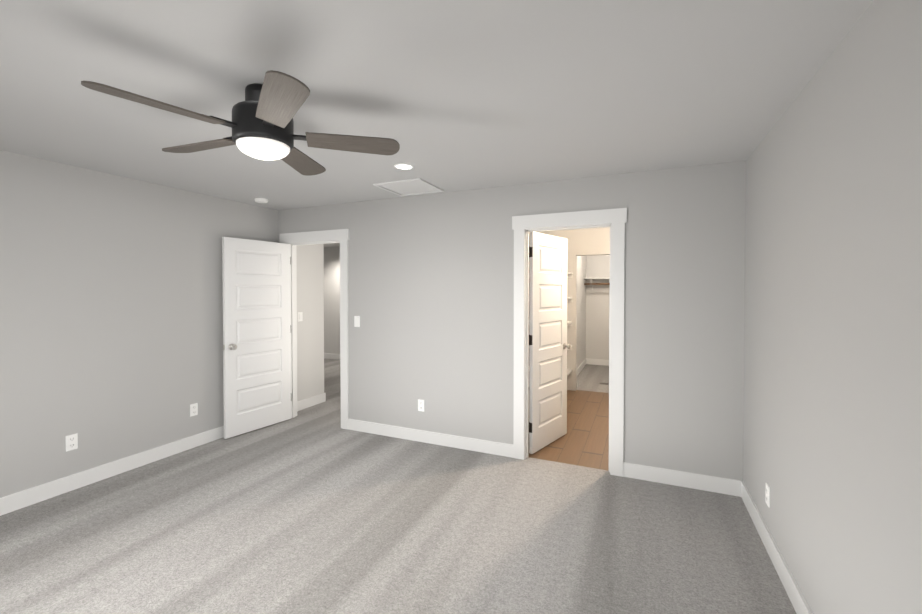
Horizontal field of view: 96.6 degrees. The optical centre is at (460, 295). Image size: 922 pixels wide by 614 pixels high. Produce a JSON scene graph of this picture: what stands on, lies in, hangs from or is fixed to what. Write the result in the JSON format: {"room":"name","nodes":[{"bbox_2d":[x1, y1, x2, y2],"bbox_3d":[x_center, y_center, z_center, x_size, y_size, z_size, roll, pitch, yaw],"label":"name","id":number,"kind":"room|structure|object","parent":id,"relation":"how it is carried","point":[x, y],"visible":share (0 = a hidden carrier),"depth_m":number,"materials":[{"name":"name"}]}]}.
{"room":"empty bedroom","nodes":[
{"label":"empty bedroom","id":0,"kind":"room"},
{"bbox_2d":[0,150,323,497],"bbox_3d":[-2.965,0.244,3.136,0.110,2.440,5.280,0,1,24],"label":"wall","id":1,"kind":"structure","parent":0,"point":[111,317],"depth_m":3.31,"materials":[{"name":"paint"}]},
{"bbox_2d":[65,433,77,451],"bbox_3d":[-2.927,1.105,3.087,0.008,0.115,0.070,0,1,24],"label":"electrical outlet","id":2,"kind":"object","parent":1,"relation":"attached to","point":[71,442],"visible":1,"depth_m":3.08,"materials":[{"name":"white plastic"}]},
{"bbox_2d":[0,426,223,515],"bbox_3d":[-3.020,1.411,2.843,0.040,0.115,4.390,0,1,24],"label":"baseboard","id":3,"kind":"structure","parent":1,"relation":"attached to","point":[66,484],"depth_m":3.24,"materials":[{"name":"white paint"}]},
{"bbox_2d":[190,403,197,416],"bbox_3d":[-2.554,1.093,3.928,0.008,0.115,0.070,0,1,24],"label":"electrical outlet","id":4,"kind":"object","parent":1,"relation":"attached to","point":[193,409],"visible":1,"depth_m":3.93,"materials":[{"name":"white plastic"}]},
{"bbox_2d":[298,312,302,321],"bbox_3d":[-2.009,0.267,5.141,0.014,0.115,0.070,0,1,24],"label":"light switch","id":5,"kind":"object","parent":1,"relation":"attached to","point":[300,316],"visible":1,"depth_m":5.13,"materials":[{"name":"white plastic"}]},
{"bbox_2d":[297,393,325,410],"bbox_3d":[-1.972,1.377,5.268,0.033,0.115,0.633,0,1,24],"label":"baseboard","id":6,"kind":"structure","parent":1,"relation":"attached to","point":[317,399],"depth_m":5.31,"materials":[{"name":"white paint"}]},
{"bbox_2d":[324,246,339,353],"bbox_3d":[-1.619,0.170,8.472,4.430,2.440,0.110,0,1,24],"label":"wall","id":7,"kind":"structure","parent":0,"point":[331,300],"depth_m":8.94,"materials":[{"name":"paint"}]},
{"bbox_2d":[324,353,339,359],"bbox_3d":[-1.694,1.333,8.455,4.320,0.115,0.013,0,1,24],"label":"baseboard","id":8,"kind":"structure","parent":7,"relation":"attached to","point":[326,355],"depth_m":8.95,"materials":[{"name":"white paint"}]},
{"bbox_2d":[0,358,795,613],"bbox_3d":[-1.649,1.501,4.124,7.910,0.100,8.120,0,1,24],"label":"floor","id":9,"kind":"structure","parent":0,"point":[295,516],"depth_m":2.50,"materials":[{"name":"grey carpet"}]},
{"bbox_2d":[0,0,873,246],"bbox_3d":[-1.649,-1.039,4.089,7.910,0.100,8.120,0,1,24],"label":"ceiling","id":10,"kind":"structure","parent":0,"point":[454,95],"depth_m":1.85,"materials":[{"name":"paint"}]},
{"bbox_2d":[81,70,399,175],"bbox_3d":[-0.971,-0.802,1.938,1.187,0.314,1.219,0,1,24],"label":"ceiling fan","id":11,"kind":"object","parent":10,"relation":"hanging from","point":[261,124],"visible":1,"depth_m":1.83,"materials":[{"name":"black"}]},
{"bbox_2d":[254,198,267,202],"bbox_3d":[-2.054,-0.973,4.225,0.128,0.035,0.128,0,1,24],"label":"smoke detector","id":12,"kind":"object","parent":10,"relation":"attached to","point":[260,200],"visible":1,"depth_m":4.18,"materials":[{"name":"white plastic"}]},
{"bbox_2d":[394,163,413,169],"bbox_3d":[-0.430,-0.972,3.101,0.150,0.007,0.150,0,1,24],"label":"recessed light","id":13,"kind":"object","parent":10,"relation":"in","point":[402,166],"visible":1,"depth_m":3.09,"materials":[{"name":"white plastic"}]},
{"bbox_2d":[373,178,443,195],"bbox_3d":[-0.464,-0.977,3.729,0.470,0.014,0.460,0,1,24],"label":"hatch","id":14,"kind":"object","parent":10,"relation":"attached to","point":[416,186],"visible":1,"depth_m":3.72,"materials":[{"name":"paint"}]},
{"bbox_2d":[278,161,745,480],"bbox_3d":[-0.024,0.233,3.961,4.600,2.440,0.110,0,1,24],"label":"wall","id":15,"kind":"structure","parent":0,"point":[431,290],"depth_m":3.68,"materials":[{"name":"paint"}]},
{"bbox_2d":[222,237,290,438],"bbox_3d":[-2.181,0.422,4.437,0.167,2.024,0.758,0,1,31],"label":"door leaf","id":16,"kind":"structure","parent":15,"relation":"in","point":[256,341],"depth_m":4.38,"materials":[{"name":"white paint"}]},
{"bbox_2d":[279,229,348,429],"bbox_3d":[-1.634,0.362,4.673,0.996,2.161,0.148,0,1,24],"label":"door frame","id":17,"kind":"structure","parent":15,"relation":"attached to","point":[340,236],"depth_m":4.49,"materials":[{"name":"white paint"}]},
{"bbox_2d":[354,316,359,326],"bbox_3d":[-1.110,0.277,4.374,0.070,0.115,0.014,0,1,24],"label":"light switch","id":18,"kind":"object","parent":15,"relation":"attached to","point":[356,321],"visible":1,"depth_m":4.37,"materials":[{"name":"white plastic"}]},
{"bbox_2d":[418,399,423,411],"bbox_3d":[-0.396,1.091,4.072,0.070,0.115,0.008,0,1,24],"label":"electrical outlet","id":19,"kind":"object","parent":15,"relation":"attached to","point":[420,405],"visible":1,"depth_m":4.07,"materials":[{"name":"white plastic"}]},
{"bbox_2d":[348,419,512,457],"bbox_3d":[-0.371,1.394,4.063,1.855,0.115,0.013,0,1,24],"label":"baseboard","id":20,"kind":"structure","parent":15,"relation":"attached to","point":[479,445],"depth_m":4.01,"materials":[{"name":"white paint"}]},
{"bbox_2d":[529,232,570,453],"bbox_3d":[0.862,0.428,4.003,0.167,2.024,0.708,1,1,40],"label":"door leaf","id":21,"kind":"structure","parent":15,"relation":"in","point":[548,346],"depth_m":3.94,"materials":[{"name":"white paint"}]},
{"bbox_2d":[512,208,626,476],"bbox_3d":[0.917,0.378,3.544,0.946,2.161,0.148,0,1,24],"label":"door frame","id":22,"kind":"structure","parent":15,"relation":"attached to","point":[614,220],"depth_m":3.43,"materials":[{"name":"white paint"}]},
{"bbox_2d":[623,462,739,496],"bbox_3d":[1.667,1.407,3.160,0.785,0.115,0.013,0,1,24],"label":"baseboard","id":23,"kind":"structure","parent":15,"relation":"attached to","point":[727,486],"depth_m":3.14,"materials":[{"name":"white paint"}]},
{"bbox_2d":[528,390,608,470],"bbox_3d":[1.580,1.492,4.761,2.520,0.100,2.730,0,1,24],"label":"floor","id":24,"kind":"structure","parent":0,"point":[584,441],"depth_m":4.22,"materials":[{"name":"brown tile"}]},
{"bbox_2d":[529,227,609,390],"bbox_3d":[2.133,0.205,5.991,2.300,2.440,0.110,0,1,24],"label":"wall","id":25,"kind":"structure","parent":0,"point":[588,240],"depth_m":6.13,"materials":[{"name":"paint"}]},
{"bbox_2d":[529,272,571,375],"bbox_3d":[1.285,0.421,6.101,0.661,1.515,0.379,0,1,24],"label":"shelf","id":26,"kind":"object","parent":25,"relation":"attached to","point":[569,299],"visible":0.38,"depth_m":6.11,"materials":[{"name":"white paint"}]},
{"bbox_2d":[575,253,609,390],"bbox_3d":[2.087,0.404,6.014,0.800,2.040,0.118,0,1,24],"label":"trim","id":27,"kind":"structure","parent":25,"relation":"attached to","point":[576,271],"depth_m":6.12,"materials":[{"name":"paint"}]},
{"bbox_2d":[577,256,585,367],"bbox_3d":[2.032,0.186,7.321,0.100,2.440,2.240,0,1,24],"label":"wall","id":28,"kind":"structure","parent":0,"point":[581,323],"depth_m":7.74,"materials":[{"name":"paint"}]},
{"bbox_2d":[577,358,587,375],"bbox_3d":[2.085,1.349,7.314,0.013,0.115,2.240,0,1,24],"label":"baseboard","id":29,"kind":"structure","parent":28,"relation":"attached to","point":[585,361],"depth_m":7.81,"materials":[{"name":"white paint"}]},
{"bbox_2d":[577,364,608,392],"bbox_3d":[2.620,1.459,7.108,2.520,0.100,2.405,0,1,24],"label":"floor","id":30,"kind":"structure","parent":0,"point":[590,377],"depth_m":6.98,"materials":[{"name":"beige carpet"}]},
{"bbox_2d":[586,255,609,359],"bbox_3d":[3.084,0.175,8.140,2.300,2.440,0.110,0,1,24],"label":"wall","id":31,"kind":"structure","parent":0,"point":[597,319],"depth_m":8.23,"materials":[{"name":"paint"}]},
{"bbox_2d":[584,278,609,289],"bbox_3d":[3.257,-0.221,7.821,1.728,0.240,0.320,0,1,24],"label":"shelf","id":32,"kind":"object","parent":31,"relation":"attached to","point":[597,281],"visible":0.35,"depth_m":8.12,"materials":[{"name":"white paint"}]},
{"bbox_2d":[588,359,608,365],"bbox_3d":[3.315,1.340,7.986,1.680,0.115,0.013,0,1,24],"label":"baseboard","id":33,"kind":"structure","parent":31,"relation":"attached to","point":[590,361],"depth_m":8.23,"materials":[{"name":"white paint"}]},
{"bbox_2d":[743,0,921,613],"bbox_3d":[2.241,0.243,3.259,0.110,2.440,9.720,0,1,24],"label":"wall","id":34,"kind":"structure","parent":0,"point":[832,443],"depth_m":1.50,"materials":[{"name":"paint"}]},
{"bbox_2d":[765,483,769,507],"bbox_3d":[1.790,1.165,2.399,0.008,0.115,0.070,0,1,24],"label":"electrical outlet","id":35,"kind":"object","parent":34,"relation":"attached to","point":[767,494],"visible":1,"depth_m":2.38,"materials":[{"name":"white plastic"}]},
{"bbox_2d":[740,480,812,613],"bbox_3d":[1.163,1.437,0.991,0.013,0.115,4.390,0,1,24],"label":"baseboard","id":36,"kind":"structure","parent":34,"relation":"attached to","point":[794,593],"depth_m":2.20,"materials":[{"name":"white paint"}]}
]}

